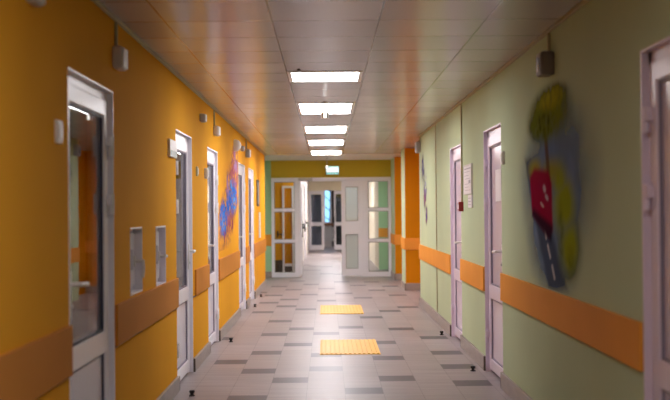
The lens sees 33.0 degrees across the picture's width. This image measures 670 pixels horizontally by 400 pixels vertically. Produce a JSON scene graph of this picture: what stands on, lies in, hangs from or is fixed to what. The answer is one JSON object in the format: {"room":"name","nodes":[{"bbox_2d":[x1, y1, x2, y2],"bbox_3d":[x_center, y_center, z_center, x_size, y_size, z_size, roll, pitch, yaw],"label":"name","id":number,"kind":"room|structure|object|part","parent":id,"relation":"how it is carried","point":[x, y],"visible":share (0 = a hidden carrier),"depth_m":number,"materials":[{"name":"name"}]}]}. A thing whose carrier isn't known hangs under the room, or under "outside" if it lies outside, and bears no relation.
{"room":"hospital corridor","nodes":[
{"label":"hospital corridor","id":0,"kind":"room"},
{"bbox_2d":[0,0,271,399],"bbox_3d":[-1.704,0.266,10.396,0.935,2.450,26.820,0,-1,0],"label":"wall","id":1,"kind":"structure","parent":0,"point":[38,45],"depth_m":6.20,"materials":[{"name":"orange paint"}]},
{"bbox_2d":[26,0,44,6],"bbox_3d":[-1.180,-0.820,4.450,0.055,0.100,0.120,0,-1,0],"label":"junction box","id":2,"kind":"object","parent":1,"relation":"attached to","point":[36,3],"visible":1,"depth_m":4.44,"materials":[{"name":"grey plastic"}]},
{"bbox_2d":[0,325,72,399],"bbox_3d":[-1.158,0.638,1.030,0.018,0.234,8.090,0,-1,0],"label":"rail","id":3,"kind":"object","parent":1,"relation":"attached to","point":[31,370],"visible":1,"depth_m":4.46,"materials":[{"name":"orange wood"}]},
{"bbox_2d":[54,120,62,143],"bbox_3d":[-1.194,-0.295,4.885,0.025,0.100,0.085,0,-1,0],"label":"light switch","id":4,"kind":"object","parent":1,"relation":"attached to","point":[58,124],"visible":1,"depth_m":4.85,"materials":[{"name":"white plastic"}]},
{"bbox_2d":[68,67,114,399],"bbox_3d":[-1.238,0.421,5.622,0.166,2.035,1.070,0,-1,0],"label":"door","id":5,"kind":"structure","parent":1,"relation":"in","point":[90,103],"depth_m":5.79,"materials":[{"name":"white plastic"}]},
{"bbox_3d":[-1.188,0.439,5.245,0.070,0.220,0.146,0,-1,0],"label":"handle","id":6,"kind":"part","parent":5,"relation":"part of","materials":[{"name":"white plastic"}]},
{"bbox_3d":[-1.253,0.120,5.625,0.010,1.163,0.800,0,-1,0],"label":"glass pane","id":7,"kind":"part","parent":5,"relation":"part of","materials":[{"name":"clear glass"}]},
{"bbox_3d":[-1.247,1.063,5.616,0.022,0.530,0.804,0,-1,0],"label":"panel","id":8,"kind":"part","parent":5,"relation":"part of","materials":[{"name":"white plastic"}]},
{"bbox_2d":[112,22,127,70],"bbox_3d":[-1.188,-0.851,6.241,0.065,0.265,0.160,0,-1,0],"label":"wall speaker","id":9,"kind":"object","parent":1,"relation":"attached to","point":[119,53],"visible":1,"depth_m":6.17,"materials":[{"name":"grey plastic"}]},
{"bbox_3d":[-1.158,-0.781,6.240,0.006,0.105,0.134,0,-1,0],"label":"lid","id":10,"kind":"part","parent":9,"relation":"part of","materials":[{"name":"white plastic"}]},
{"bbox_2d":[156,226,167,286],"bbox_3d":[-1.278,0.389,7.898,0.180,0.415,0.460,0,-1,0],"label":"window","id":11,"kind":"structure","parent":1,"relation":"in","point":[161,255],"depth_m":8.12,"materials":[{"name":"white plastic"}]},
{"bbox_3d":[-1.288,0.389,7.898,0.060,0.335,0.380,0,-1,0],"label":"sash","id":12,"kind":"part","parent":11,"relation":"part of","materials":[{"name":"white plastic"}]},
{"bbox_3d":[-1.226,0.400,8.012,0.075,0.070,0.126,0,-1,0],"label":"handle","id":13,"kind":"part","parent":11,"relation":"part of","materials":[{"name":"white plastic"}]},
{"bbox_2d":[167,139,176,158],"bbox_3d":[-1.218,-0.383,8.466,0.022,0.130,0.380,0,-1,0],"label":"door sign","id":14,"kind":"object","parent":1,"relation":"attached to","point":[172,145],"visible":1,"depth_m":8.40,"materials":[{"name":"white plastic"}]},
{"bbox_2d":[91,0,265,155],"bbox_3d":[-1.228,-0.966,9.102,0.020,0.022,24.200,0,-1,0],"label":"trim","id":15,"kind":"structure","parent":1,"relation":"attached to","point":[98,3],"depth_m":7.72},
{"bbox_2d":[176,129,195,380],"bbox_3d":[-1.262,0.465,9.227,0.168,2.020,1.020,0,-1,0],"label":"door","id":16,"kind":"structure","parent":1,"relation":"in","point":[184,245],"depth_m":9.52,"materials":[{"name":"white plastic"}]},
{"bbox_3d":[-1.278,0.164,9.230,0.010,1.148,0.750,0,-1,0],"label":"glass pane","id":17,"kind":"part","parent":16,"relation":"part of","materials":[{"name":"glass"}]},
{"bbox_3d":[-1.272,1.100,9.221,0.022,0.530,0.754,0,-1,0],"label":"panel","id":18,"kind":"part","parent":16,"relation":"part of","materials":[{"name":"white plastic"}]},
{"bbox_3d":[-1.216,0.483,9.579,0.070,0.220,0.146,0,-1,0],"label":"handle","id":19,"kind":"part","parent":16,"relation":"part of","materials":[{"name":"white plastic"}]},
{"bbox_2d":[193,264,209,297],"bbox_3d":[-1.223,0.733,10.380,0.018,0.234,1.250,0,-1,0],"label":"rail","id":20,"kind":"object","parent":1,"relation":"attached to","point":[202,274],"visible":1,"depth_m":10.35,"materials":[{"name":"orange wood"}]},
{"bbox_2d":[200,113,206,122],"bbox_3d":[-1.220,-0.758,10.450,0.060,0.075,0.140,0,-1,0],"label":"junction box","id":21,"kind":"object","parent":1,"relation":"attached to","point":[203,117],"visible":1,"depth_m":10.38,"materials":[{"name":"grey plastic"}]},
{"bbox_2d":[204,168,208,178],"bbox_3d":[-1.228,-0.254,10.795,0.039,0.100,0.100,0,-1,0],"label":"light switch","id":22,"kind":"object","parent":1,"relation":"attached to","point":[206,171],"visible":1,"depth_m":10.74,"materials":[{"name":"white plastic"}]},
{"bbox_2d":[156,279,266,399],"bbox_3d":[-1.207,1.415,9.078,0.020,0.115,24.203,0,-1,0],"label":"baseboard","id":23,"kind":"structure","parent":1,"relation":"attached to","point":[172,390],"depth_m":10.53,"materials":[{"name":"grey tile"}]},
{"bbox_2d":[207,147,218,344],"bbox_3d":[-1.278,0.491,11.527,0.168,2.015,1.020,0,-1,0],"label":"door","id":24,"kind":"structure","parent":1,"relation":"in","point":[212,155],"depth_m":11.88,"materials":[{"name":"white plastic"}]},
{"bbox_3d":[-1.294,0.190,11.530,0.010,1.143,0.750,0,-1,0],"label":"glass pane","id":25,"kind":"part","parent":24,"relation":"part of","materials":[{"name":"glass"}]},
{"bbox_3d":[-1.288,1.124,11.520,0.022,0.530,0.754,0,-1,0],"label":"panel","id":26,"kind":"part","parent":24,"relation":"part of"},
{"bbox_2d":[213,110,220,135],"bbox_3d":[-1.226,-0.796,11.720,0.065,0.262,0.200,0,-1,0],"label":"wall speaker","id":27,"kind":"object","parent":1,"relation":"attached to","point":[216,129],"visible":1,"depth_m":11.66,"materials":[{"name":"grey plastic"}]},
{"bbox_2d":[220,152,237,242],"bbox_3d":[-1.259,-0.057,13.478,0.001,1.250,2.730,0,-1,0],"label":"wall mural","id":28,"kind":"object","parent":1,"relation":"attached to","point":[230,201],"visible":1,"depth_m":13.52,"materials":[{"name":"paint"}]},
{"bbox_2d":[218,250,239,280],"bbox_3d":[-1.245,0.765,13.454,0.018,0.234,2.800,0,-1,0],"label":"rail","id":29,"kind":"object","parent":1,"relation":"attached to","point":[228,264],"visible":1,"depth_m":13.09,"materials":[{"name":"orange wood"}]},
{"bbox_2d":[233,139,240,151],"bbox_3d":[-1.225,-0.685,14.200,0.093,0.156,0.156,0,-1,0],"label":"dome lamp","id":30,"kind":"object","parent":1,"relation":"attached to","point":[236,143],"visible":1,"depth_m":14.14,"materials":[{"name":"white plastic"}]},
{"bbox_2d":[238,162,245,309],"bbox_3d":[-1.306,0.524,15.452,0.168,2.030,1.170,0,-1,0],"label":"door","id":31,"kind":"structure","parent":1,"relation":"in","point":[241,168],"depth_m":15.89,"materials":[{"name":"white plastic"}]},
{"bbox_3d":[-1.322,0.223,15.455,0.010,1.158,0.900,0,-1,0],"label":"glass pane","id":32,"kind":"part","parent":31,"relation":"part of","materials":[{"name":"glass"}]},
{"bbox_3d":[-1.315,1.164,15.445,0.022,0.530,0.904,0,-1,0],"label":"panel","id":33,"kind":"part","parent":31,"relation":"part of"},
{"bbox_2d":[246,246,249,263],"bbox_3d":[-1.265,0.795,16.404,0.018,0.234,0.700,0,-1,0],"label":"rail","id":34,"kind":"object","parent":1,"relation":"attached to","point":[248,247],"visible":1,"depth_m":16.22,"materials":[{"name":"orange wood"}]},
{"bbox_2d":[245,139,250,157],"bbox_3d":[-1.256,-0.748,16.300,0.070,0.265,0.200,0,-1,0],"label":"wall speaker","id":35,"kind":"object","parent":1,"relation":"attached to","point":[247,151],"visible":1,"depth_m":16.21,"materials":[{"name":"grey plastic"}]},
{"bbox_2d":[248,168,254,298],"bbox_3d":[-1.319,0.540,17.327,0.168,2.035,1.120,0,-1,0],"label":"door","id":36,"kind":"structure","parent":1,"relation":"in","point":[250,171],"depth_m":17.74,"materials":[{"name":"white plastic"}]},
{"bbox_3d":[-1.335,0.239,17.329,0.010,1.163,0.850,0,-1,0],"label":"glass pane","id":37,"kind":"part","parent":36,"relation":"part of","materials":[{"name":"grey glass"}]},
{"bbox_3d":[-1.328,1.183,17.320,0.022,0.530,0.854,0,-1,0],"label":"panel","id":38,"kind":"part","parent":36,"relation":"part of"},
{"bbox_2d":[256,179,258,205],"bbox_3d":[-1.289,-0.117,18.894,0.022,0.440,0.500,0,-1,0],"label":"wall picture","id":39,"kind":"object","parent":1,"relation":"attached to","point":[257,181],"visible":1,"depth_m":18.64,"materials":[{"name":"grey plastic"}]},
{"bbox_2d":[254,239,265,257],"bbox_3d":[-1.287,0.827,19.539,0.018,0.234,3.270,0,-1,0],"label":"rail","id":40,"kind":"object","parent":1,"relation":"attached to","point":[259,247],"visible":1,"depth_m":19.09,"materials":[{"name":"orange wood"}]},
{"bbox_2d":[259,212,260,237],"bbox_3d":[-1.291,0.429,19.388,0.015,0.440,0.300,0,-1,0],"label":"notice board","id":41,"kind":"object","parent":1,"relation":"attached to","point":[259,212],"visible":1,"depth_m":19.34,"materials":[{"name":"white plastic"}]},
{"bbox_2d":[115,227,178,347],"bbox_3d":[-1.272,0.496,7.442,0.182,0.649,2.530,0,-1,0],"label":"rail","id":42,"kind":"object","parent":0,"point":[137,264],"depth_m":7.07,"materials":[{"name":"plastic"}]},
{"bbox_3d":[-1.281,0.369,6.883,0.060,0.325,0.350,0,-1,0],"label":"sash","id":43,"kind":"part","parent":42,"relation":"part of","materials":[{"name":"white plastic"}]},
{"bbox_3d":[-1.218,0.413,7.023,0.079,0.137,0.039,-1,-1,5],"label":"handle","id":44,"kind":"part","parent":42,"relation":"part of","materials":[{"name":"white plastic"}]},
{"bbox_2d":[302,182,308,261],"bbox_3d":[-0.929,0.485,32.641,0.095,2.450,14.700,0,-1,0],"label":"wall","id":45,"kind":"structure","parent":0,"point":[305,184],"depth_m":35.88,"materials":[{"name":"white paint"}]},
{"bbox_2d":[301,182,305,265],"bbox_3d":[-0.794,0.613,28.140,0.109,2.100,1.240,0,-1,0],"label":"door","id":46,"kind":"structure","parent":45,"relation":"in","point":[301,182],"depth_m":28.69,"materials":[{"name":"white plastic"}]},
{"bbox_3d":[-0.834,0.614,28.140,0.030,2.100,1.240,0,-1,0],"label":"frame","id":47,"kind":"part","parent":46,"relation":"part of","materials":[{"name":"white plastic"}]},
{"bbox_2d":[304,186,307,259],"bbox_3d":[-0.825,0.658,32.540,0.109,2.100,1.240,0,-1,0],"label":"door","id":48,"kind":"structure","parent":45,"relation":"in","point":[305,222],"depth_m":32.89,"materials":[{"name":"white plastic"}]},
{"bbox_3d":[-0.865,0.659,32.540,0.030,2.100,1.240,0,-1,0],"label":"frame","id":49,"kind":"part","parent":48,"relation":"part of","materials":[{"name":"white plastic"}]},
{"bbox_2d":[308,191,333,246],"bbox_3d":[0.132,0.572,42.073,2.550,2.450,4.150,0,-1,0],"label":"wall","id":50,"kind":"structure","parent":0,"point":[329,243],"depth_m":43.99,"materials":[{"name":"white paint"}]},
{"bbox_2d":[324,191,333,225],"bbox_3d":[-0.284,0.260,43.949,0.450,1.480,0.300,0,-1,0],"label":"window","id":51,"kind":"structure","parent":50,"relation":"in","point":[325,223],"depth_m":44.00,"materials":[{"name":"blue glass"}]},
{"bbox_3d":[-0.278,0.949,43.892,0.450,0.100,0.200,0,-1,0],"label":"sill","id":52,"kind":"part","parent":51,"relation":"part of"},
{"bbox_2d":[324,227,333,240],"bbox_3d":[-0.239,1.329,43.903,0.400,0.540,0.110,0,-1,0],"label":"radiator","id":53,"kind":"object","parent":50,"relation":"attached to","point":[325,228],"visible":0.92,"depth_m":43.85,"materials":[{"name":"white metal"}]},
{"bbox_2d":[308,181,340,190],"bbox_3d":[0.001,0.553,40.047,2.060,2.450,0.100,0,-1,0],"label":"wall","id":54,"kind":"structure","parent":0,"point":[312,185],"depth_m":40.00,"materials":[{"name":"beige paint"}]},
{"bbox_2d":[309,191,323,249],"bbox_3d":[-0.654,0.723,39.991,0.545,2.080,0.060,0,-1,0],"label":"door","id":55,"kind":"structure","parent":54,"relation":"in","point":[316,198],"depth_m":39.98,"materials":[{"name":"white plastic"}]},
{"bbox_3d":[-0.658,0.293,39.995,0.381,0.996,0.010,0,-1,0],"label":"glass pane","id":56,"kind":"part","parent":55,"relation":"part of","materials":[{"name":"glass"}]},
{"bbox_3d":[-0.650,1.255,39.986,0.381,0.691,0.010,0,-1,0],"label":"glass pane","id":57,"kind":"part","parent":55,"relation":"part of","materials":[{"name":"glass"}]},
{"bbox_2d":[332,191,341,249],"bbox_3d":[0.121,0.716,39.960,0.444,2.080,0.134,0,-1,0],"label":"door","id":58,"kind":"structure","parent":54,"relation":"in","point":[337,194],"depth_m":39.98,"materials":[{"name":"white plastic"}]},
{"bbox_3d":[0.152,0.286,40.001,0.271,0.996,0.010,0,-1,0],"label":"glass pane","id":59,"kind":"part","parent":58,"relation":"part of","materials":[{"name":"black glass"}]},
{"bbox_3d":[0.160,1.248,39.991,0.271,0.691,0.010,0,-1,0],"label":"glass pane","id":60,"kind":"part","parent":58,"relation":"part of","materials":[{"name":"clear glass"}]},
{"bbox_2d":[271,160,390,259],"bbox_3d":[-0.547,0.399,24.494,4.645,2.450,1.600,0,-1,0],"label":"wall","id":61,"kind":"structure","parent":0,"point":[303,168],"depth_m":23.71,"materials":[{"name":"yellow paint"}]},
{"bbox_2d":[265,271,271,277],"bbox_3d":[-1.739,1.564,23.664,0.830,0.125,0.020,0,-1,0],"label":"baseboard","id":62,"kind":"structure","parent":61,"relation":"attached to","point":[267,274],"depth_m":23.65,"materials":[{"name":"grey tile"}]},
{"bbox_2d":[265,178,297,277],"bbox_3d":[-1.473,0.582,23.685,1.380,2.085,0.070,0,-1,0],"label":"window","id":63,"kind":"structure","parent":61,"relation":"in","point":[273,180],"depth_m":23.66,"materials":[{"name":"white plastic"}]},
{"bbox_2d":[282,186,293,271],"bbox_3d":[-1.042,0.660,25.168,0.260,1.950,0.040,0,-1,0],"label":"window pane","id":64,"kind":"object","parent":61,"relation":"in","point":[287,191],"depth_m":25.16,"materials":[{"name":"clear glass"}]},
{"bbox_3d":[-1.035,1.550,25.154,0.170,0.150,0.010,0,-1,0],"label":"kick plate","id":65,"kind":"part","parent":64,"relation":"part of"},
{"bbox_2d":[297,177,365,276],"bbox_3d":[-0.075,0.573,24.074,1.420,2.085,0.962,0,-1,0],"label":"door","id":66,"kind":"structure","parent":61,"relation":"in","point":[352,188],"depth_m":23.67,"materials":[{"name":"white plastic"}]},
{"bbox_3d":[0.348,0.081,23.703,0.276,0.730,0.010,0,-1,0],"label":"glass pane","id":67,"kind":"part","parent":66,"relation":"part of","materials":[{"name":"white glass"}]},
{"bbox_3d":[0.357,1.078,23.693,0.276,0.736,0.010,0,-1,0],"label":"glass pane","id":68,"kind":"part","parent":66,"relation":"part of","materials":[{"name":"white glass"}]},
{"bbox_2d":[326,166,338,174],"bbox_3d":[-0.053,-0.624,23.674,0.276,0.180,0.067,0,-1,0],"label":"exit sign","id":69,"kind":"object","parent":61,"relation":"attached to","point":[333,170],"visible":0.84,"depth_m":23.64,"materials":[{"name":"grey plastic"}]},
{"bbox_2d":[365,177,401,276],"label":"window","id":70,"kind":"structure","parent":61,"relation":"in","point":[368,209],"depth_m":23.67,"materials":[{"name":"white plastic"}]},
{"bbox_2d":[99,0,581,160],"bbox_3d":[-0.129,-0.918,20.560,5.450,0.104,47.300,0,-1,0],"label":"ceiling","id":71,"kind":"structure","parent":0,"point":[417,59],"depth_m":7.79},
{"bbox_2d":[287,71,362,81],"bbox_3d":[-0.078,-0.984,9.020,0.584,0.008,0.660,0,-1,0],"label":"recessed light","id":72,"kind":"object","parent":71,"relation":"in","point":[294,76],"visible":1,"depth_m":8.99,"materials":[{"name":"white plastic"}]},
{"bbox_2d":[321,101,328,118],"bbox_3d":[-0.098,-0.884,11.107,0.072,0.165,0.077,0,-1,0],"label":"sensor","id":73,"kind":"object","parent":71,"relation":"hanging from","point":[324,115],"visible":1,"depth_m":11.08,"materials":[{"name":"grey plastic"}]},
{"bbox_2d":[296,102,354,113],"bbox_3d":[-0.098,-0.955,11.820,0.584,0.008,1.240,0,-1,0],"label":"recessed light","id":74,"kind":"object","parent":71,"relation":"in","point":[344,107],"visible":0.94,"depth_m":11.76,"materials":[{"name":"white plastic"}]},
{"bbox_2d":[303,126,348,132],"bbox_3d":[-0.119,-0.924,14.835,0.584,0.008,1.210,0,-1,0],"label":"recessed light","id":75,"kind":"object","parent":71,"relation":"in","point":[307,129],"visible":1,"depth_m":14.79,"materials":[{"name":"white plastic"}]},
{"bbox_2d":[307,140,344,144],"bbox_3d":[-0.139,-0.895,17.660,0.584,0.008,1.260,0,-1,0],"label":"recessed light","id":76,"kind":"object","parent":71,"relation":"in","point":[310,142],"visible":1,"depth_m":17.58,"materials":[{"name":"white plastic"}]},
{"bbox_2d":[310,151,342,154],"bbox_3d":[-0.160,-0.864,20.684,0.584,0.008,1.210,0,-1,0],"label":"recessed light","id":77,"kind":"object","parent":71,"relation":"in","point":[311,152],"visible":1,"depth_m":20.61,"materials":[{"name":"white plastic"}]},
{"bbox_2d":[173,247,511,399],"bbox_3d":[-0.144,1.633,20.684,5.524,0.102,47.600,0,-1,0],"label":"floor","id":78,"kind":"structure","parent":0,"point":[273,353],"depth_m":11.05,"materials":[{"name":"tile"}]},
{"bbox_2d":[189,390,194,395],"bbox_3d":[-1.069,1.443,8.448,0.043,0.044,0.044,0,-1,0],"label":"door stop","id":79,"kind":"object","parent":78,"relation":"on","point":[191,392],"visible":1,"depth_m":8.43,"materials":[{"name":"black plastic"}]},
{"bbox_2d":[275,260,282,271],"bbox_3d":[-1.965,1.493,25.158,1.600,0.300,0.030,0,-1,0],"label":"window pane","id":80,"kind":"object","parent":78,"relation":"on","point":[278,263],"visible":0.24,"depth_m":25.15,"materials":[{"name":"clear glass"}]},
{"bbox_2d":[320,305,363,313],"bbox_3d":[0.089,1.525,15.776,0.589,0.010,1.380,0,-1,0],"label":"pad","id":81,"kind":"object","parent":78,"relation":"on","point":[324,309],"visible":1,"depth_m":15.69,"materials":[{"name":"yellow rubber"}]},
{"bbox_2d":[320,339,380,354],"bbox_3d":[0.142,1.480,11.422,0.585,0.010,1.230,0,-1,0],"label":"pad","id":82,"kind":"object","parent":78,"relation":"on","point":[366,346],"visible":1,"depth_m":11.34,"materials":[{"name":"yellow rubber"}]},
{"bbox_2d":[401,148,405,282],"bbox_3d":[1.507,0.335,19.940,0.600,2.450,0.938,0,-1,0],"label":"wall pier","id":83,"kind":"object","parent":78,"relation":"on","point":[403,150],"visible":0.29,"depth_m":19.91,"materials":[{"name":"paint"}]},
{"bbox_2d":[401,237,419,249],"bbox_3d":[1.502,0.760,19.920,0.618,0.200,0.968,0,-1,0],"label":"rail","id":84,"kind":"object","parent":83,"relation":"attached to","point":[406,243],"visible":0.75,"depth_m":19.43,"materials":[{"name":"orange wood"}]},
{"bbox_2d":[369,182,387,269],"bbox_3d":[1.734,0.454,31.860,1.490,2.450,16.300,0,-1,0],"label":"wall","id":85,"kind":"structure","parent":0,"point":[373,186],"depth_m":26.79,"materials":[{"name":"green paint"}]},
{"bbox_2d":[378,228,387,236],"bbox_3d":[1.719,0.760,26.497,1.400,0.210,0.018,0,-1,0],"label":"rail","id":86,"kind":"object","parent":85,"relation":"attached to","point":[382,232],"visible":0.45,"depth_m":26.48,"materials":[{"name":"orange wood"}]},
{"bbox_2d":[391,0,669,399],"bbox_3d":[1.623,0.237,10.410,0.701,2.450,26.800,0,-1,0],"label":"wall","id":87,"kind":"structure","parent":0,"point":[597,49],"depth_m":6.45,"materials":[{"name":"green paint"}]},
{"bbox_2d":[391,270,419,290],"bbox_3d":[1.496,1.514,21.562,0.620,0.125,4.270,0,-1,0],"label":"baseboard","id":88,"kind":"structure","parent":87,"relation":"attached to","point":[406,286],"depth_m":19.43,"materials":[{"name":"grey tile"}]},
{"bbox_2d":[415,137,420,152],"bbox_3d":[1.188,-0.789,16.218,0.078,0.228,0.200,0,-1,0],"label":"wall speaker","id":89,"kind":"object","parent":87,"relation":"attached to","point":[418,143],"visible":1,"depth_m":16.12,"materials":[{"name":"grey plastic"}]},
{"bbox_2d":[422,158,426,223],"bbox_3d":[1.232,-0.147,15.560,0.001,1.070,1.047,0,-1,0],"label":"wall mural","id":90,"kind":"object","parent":87,"relation":"attached to","point":[425,190],"visible":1,"depth_m":15.56,"materials":[{"name":"paint"}]},
{"bbox_2d":[419,244,450,273],"bbox_3d":[1.241,0.725,14.355,0.018,0.210,4.085,0,-1,0],"label":"rail","id":91,"kind":"object","parent":87,"relation":"attached to","point":[440,260],"visible":1,"depth_m":13.76,"materials":[{"name":"orange wood"}]},
{"bbox_2d":[435,124,437,311],"bbox_3d":[1.243,0.224,13.857,0.012,2.302,0.020,0,-1,0],"label":"cable conduit","id":92,"kind":"object","parent":87,"relation":"attached to","point":[435,124],"visible":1,"depth_m":13.85,"materials":[{"name":"plastic"}]},
{"bbox_2d":[450,144,461,338],"bbox_3d":[1.301,0.459,11.820,0.168,2.040,0.970,0,-1,0],"label":"door","id":93,"kind":"structure","parent":87,"relation":"in","point":[455,152],"depth_m":12.15,"materials":[{"name":"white plastic"}]},
{"bbox_3d":[1.312,0.158,11.823,0.010,1.168,0.700,0,-1,0],"label":"panel","id":94,"kind":"part","parent":93,"relation":"part of","materials":[{"name":"glass"}]},
{"bbox_3d":[1.322,1.104,11.814,0.022,0.530,0.704,0,-1,0],"label":"panel","id":95,"kind":"part","parent":93,"relation":"part of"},
{"bbox_2d":[458,104,462,210],"bbox_3d":[1.238,-0.421,11.194,0.049,1.068,0.100,0,-1,0],"label":"cable conduit","id":96,"kind":"object","parent":87,"relation":"attached to","point":[460,204],"visible":1,"depth_m":11.18,"materials":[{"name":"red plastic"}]},
{"bbox_2d":[463,163,472,194],"bbox_3d":[1.260,-0.195,10.709,0.016,0.285,0.605,0,-1,0],"label":"evacuation plan","id":97,"kind":"object","parent":87,"relation":"attached to","point":[467,169],"visible":1,"depth_m":10.64,"materials":[{"name":"white paper"}]},
{"bbox_2d":[468,195,472,207],"bbox_3d":[1.263,0.011,10.540,0.016,0.120,0.260,0,-1,0],"label":"paper holder","id":98,"kind":"object","parent":87,"relation":"attached to","point":[470,197],"visible":1,"depth_m":10.47,"materials":[{"name":"white paper"}]},
{"bbox_2d":[460,259,484,290],"bbox_3d":[1.268,0.686,10.495,0.018,0.210,1.665,0,-1,0],"label":"rail","id":99,"kind":"object","parent":87,"relation":"attached to","point":[473,274],"visible":1,"depth_m":10.29,"materials":[{"name":"orange wood"}]},
{"bbox_2d":[419,297,532,399],"bbox_3d":[1.299,1.364,6.696,0.020,0.125,19.403,0,-1,0],"label":"baseboard","id":100,"kind":"structure","parent":87,"relation":"attached to","point":[508,386],"depth_m":10.18,"materials":[{"name":"grey tile"}]},
{"bbox_2d":[483,123,502,377],"bbox_3d":[1.320,0.429,9.181,0.168,2.045,0.950,0,-1,0],"label":"door","id":101,"kind":"structure","parent":87,"relation":"in","point":[491,136],"depth_m":9.46,"materials":[{"name":"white plastic"}]},
{"bbox_3d":[1.330,0.128,9.184,0.010,1.173,0.680,0,-1,0],"label":"panel","id":102,"kind":"part","parent":101,"relation":"part of","materials":[{"name":"white glass"}]},
{"bbox_3d":[1.273,0.454,8.863,0.070,0.220,0.146,0,-1,0],"label":"handle","id":103,"kind":"part","parent":101,"relation":"part of","materials":[{"name":"white plastic"}]},
{"bbox_3d":[1.341,1.077,9.174,0.022,0.530,0.684,0,-1,0],"label":"panel","id":104,"kind":"part","parent":101,"relation":"part of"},
{"bbox_2d":[495,169,501,201],"bbox_3d":[1.317,-0.119,9.111,0.004,0.260,0.300,0,-1,0],"label":"paper sheet","id":105,"kind":"object","parent":101,"relation":"attached to","point":[498,171],"visible":0.86,"depth_m":9.10,"materials":[{"name":"white paper"}]},
{"bbox_2d":[500,151,504,164],"bbox_3d":[1.272,-0.319,8.573,0.027,0.100,0.085,0,-1,0],"label":"light switch","id":106,"kind":"object","parent":87,"relation":"attached to","point":[502,155],"visible":1,"depth_m":8.53,"materials":[{"name":"white plastic"}]},
{"bbox_2d":[418,0,589,137],"bbox_3d":[1.279,-1.012,6.720,0.020,0.022,19.400,0,-1,0],"label":"trim","id":107,"kind":"structure","parent":87,"relation":"attached to","point":[582,3],"depth_m":7.69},
{"bbox_2d":[536,33,554,76],"bbox_3d":[1.248,-0.869,6.718,0.093,0.262,0.160,0,-1,0],"label":"wall speaker","id":108,"kind":"object","parent":87,"relation":"attached to","point":[545,64],"visible":1,"depth_m":6.64,"materials":[{"name":"grey plastic"}]},
{"bbox_2d":[536,57,538,70],"bbox_3d":[1.204,-0.807,6.717,0.004,0.084,0.083,0,-1,0],"label":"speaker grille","id":109,"kind":"object","parent":108,"relation":"attached to","point":[537,58],"depth_m":6.71,"materials":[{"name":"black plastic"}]},
{"bbox_2d":[525,83,581,289],"bbox_3d":[1.295,-0.100,6.746,0.001,1.275,2.570,0,-1,0],"label":"wall mural","id":110,"kind":"object","parent":87,"relation":"attached to","point":[554,178],"visible":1,"depth_m":6.64,"materials":[{"name":"paint"}]},
{"bbox_2d":[500,273,642,371],"bbox_3d":[1.294,0.648,6.760,0.018,0.210,3.875,0,-1,0],"label":"rail","id":111,"kind":"object","parent":87,"relation":"attached to","point":[619,337],"visible":1,"depth_m":5.90,"materials":[{"name":"orange wood"}]},
{"bbox_2d":[640,36,669,399],"bbox_3d":[1.354,0.379,4.291,0.168,2.045,1.050,0,-1,0],"label":"door","id":112,"kind":"structure","parent":87,"relation":"in","point":[654,59],"depth_m":4.70,"materials":[{"name":"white plastic"}]},
{"bbox_3d":[1.364,0.078,4.294,0.010,1.173,0.780,0,-1,0],"label":"panel","id":113,"kind":"part","parent":112,"relation":"part of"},
{"bbox_3d":[1.375,1.027,4.284,0.022,0.530,0.784,0,-1,0],"label":"panel","id":114,"kind":"part","parent":112,"relation":"part of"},
{"label":"outside","id":115,"kind":"structure","parent":0,"visible":0},
{"bbox_3d":[-0.421,2.258,62.279,28.000,0.100,35.400,0,-1,0],"label":"ground","id":116,"kind":"structure","parent":115,"visible":0},
{"bbox_2d":[325,191,330,221],"bbox_3d":[-0.250,0.161,56.005,1.760,3.966,0.600,0,-1,0],"label":"tree","id":117,"kind":"object","parent":116,"relation":"on","point":[329,219],"visible":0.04,"depth_m":55.97,"materials":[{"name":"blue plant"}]}
]}

